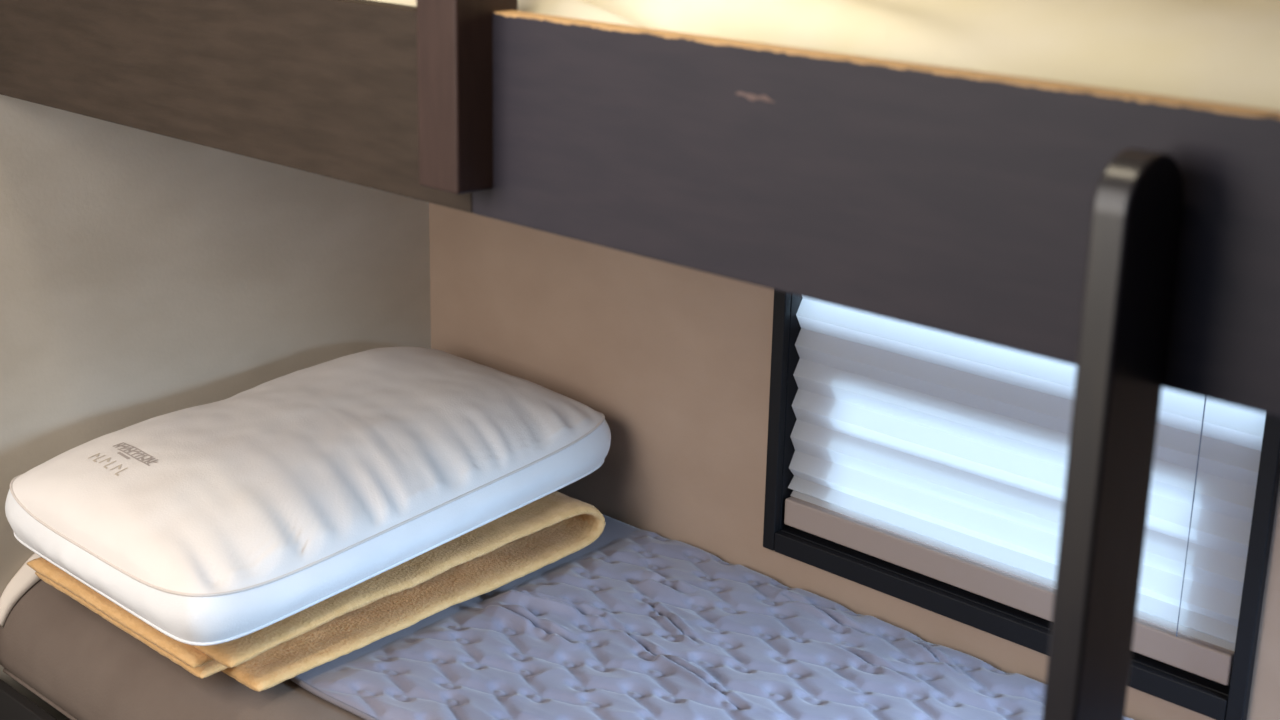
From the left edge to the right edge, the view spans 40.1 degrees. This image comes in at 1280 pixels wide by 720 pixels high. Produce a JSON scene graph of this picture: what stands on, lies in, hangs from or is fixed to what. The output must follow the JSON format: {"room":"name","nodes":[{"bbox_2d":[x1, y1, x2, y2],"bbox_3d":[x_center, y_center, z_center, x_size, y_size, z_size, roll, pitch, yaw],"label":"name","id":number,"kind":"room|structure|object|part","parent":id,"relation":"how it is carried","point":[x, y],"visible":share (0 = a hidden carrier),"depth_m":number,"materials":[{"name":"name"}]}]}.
{"room":"camper van interior","nodes":[
{"label":"camper van interior","id":0,"kind":"room"},
{"bbox_2d":[0,94,430,719],"bbox_3d":[-1.393,-0.104,1.669,0.060,2.130,3.000,17,23,41],"label":"wall","id":1,"kind":"structure","parent":0,"point":[145,275],"depth_m":2.41,"materials":[{"name":"beige paint"}]},
{"bbox_2d":[429,203,1279,719],"bbox_3d":[0.568,-0.129,1.887,2.570,2.130,0.045,17,23,41],"label":"wall","id":2,"kind":"structure","parent":0,"point":[675,360],"depth_m":2.45,"materials":[{"name":"beige paint"}]},
{"bbox_2d":[0,0,1279,416],"bbox_3d":[0.208,-0.397,1.596,2.198,0.500,0.748,17,23,41],"label":"bunk","id":3,"kind":"object","parent":2,"relation":"attached to","point":[959,202],"visible":0.97,"depth_m":1.33,"materials":[{"name":"brown wood"}]},
{"bbox_3d":[-0.145,-0.379,1.466,0.054,0.474,0.070,17,23,41],"label":"post","id":4,"kind":"part","parent":3,"relation":"part of","materials":[{"name":"brown wood"}]},
{"bbox_3d":[0.228,-0.241,1.669,2.178,0.110,0.668,17,23,41],"label":"mattress","id":5,"kind":"object","parent":3,"relation":"on","visible":0},
{"bbox_2d":[372,0,1279,110],"bbox_3d":[0.230,-0.356,1.634,2.160,0.128,0.655,17,23,41],"label":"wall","id":6,"kind":"structure","parent":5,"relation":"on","point":[1216,51],"depth_m":1.24,"materials":[{"name":"beige paint"}]},
{"bbox_2d":[763,290,1279,719],"bbox_3d":[0.438,0.100,2.086,0.682,0.460,0.072,17,23,41],"label":"window","id":7,"kind":"structure","parent":2,"relation":"in","point":[1207,697],"depth_m":2.13,"materials":[{"name":"black plastic"}]},
{"bbox_2d":[784,297,1265,684],"bbox_3d":[0.431,0.095,2.078,0.634,0.401,0.027,17,23,41],"label":"blind","id":8,"kind":"object","parent":7,"relation":"attached to","point":[938,455],"visible":0.6,"depth_m":2.10,"materials":[{"name":"fabric"}]},
{"bbox_3d":[0.426,0.268,2.132,0.632,0.038,0.024,17,23,41],"label":"rail","id":9,"kind":"part","parent":8,"relation":"part of","materials":[{"name":"beige plastic"}]},
{"bbox_3d":[0.601,0.138,1.900,0.001,0.354,0.002,-6,19,-23],"label":"cord","id":10,"kind":"part","parent":8,"relation":"part of","materials":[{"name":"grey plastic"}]},
{"bbox_3d":[-0.496,1.222,1.185,2.650,0.080,3.060,17,23,41],"label":"floor","id":11,"kind":"structure","parent":0,"visible":0},
{"bbox_2d":[0,679,56,719],"bbox_3d":[0.169,0.765,1.946,2.186,0.372,0.775,17,23,41],"label":"platform","id":12,"kind":"object","parent":11,"relation":"on","point":[13,705],"visible":0.02,"depth_m":2.29,"materials":[{"name":"black"}]},
{"bbox_2d":[0,553,363,719],"bbox_3d":[0.180,0.516,1.879,2.184,0.171,0.754,17,23,41],"label":"mattress","id":13,"kind":"object","parent":12,"relation":"on","point":[84,666],"depth_m":2.19,"materials":[{"name":"brown fabric"}]},
{"bbox_3d":[-0.813,0.303,2.359,0.032,0.088,0.106,17,23,41],"label":"cloth strip","id":14,"kind":"part","parent":13,"relation":"part of","materials":[{"name":"white fabric"}]},
{"bbox_2d":[290,514,1133,719],"bbox_3d":[0.193,0.424,1.921,2.090,0.033,0.629,17,23,41],"label":"pad","id":15,"kind":"object","parent":13,"relation":"on","point":[634,623],"visible":0.43,"depth_m":2.12,"materials":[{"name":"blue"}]},
{"bbox_2d":[27,491,604,691],"bbox_3d":[-0.408,0.244,2.331,0.467,0.074,0.672,17,23,41],"label":"folded blanket","id":16,"kind":"object","parent":15,"relation":"on","point":[555,526],"visible":0.21,"depth_m":2.18,"materials":[{"name":"beige fabric"}]},
{"bbox_2d":[5,346,610,645],"bbox_3d":[-0.406,0.130,2.331,0.547,0.144,0.767,17,23,41],"label":"bed pillow","id":17,"kind":"object","parent":16,"relation":"on","point":[236,516],"visible":1,"depth_m":2.16,"materials":[{"name":"white fabric"}]},
{"bbox_2d":[1042,148,1183,719],"bbox_3d":[0.413,0.537,1.119,0.380,1.304,0.069,17,23,41],"label":"ladder","id":18,"kind":"object","parent":11,"relation":"on","point":[1138,202],"visible":1,"depth_m":1.08,"materials":[{"name":"brown dark aluminium"}]}
]}

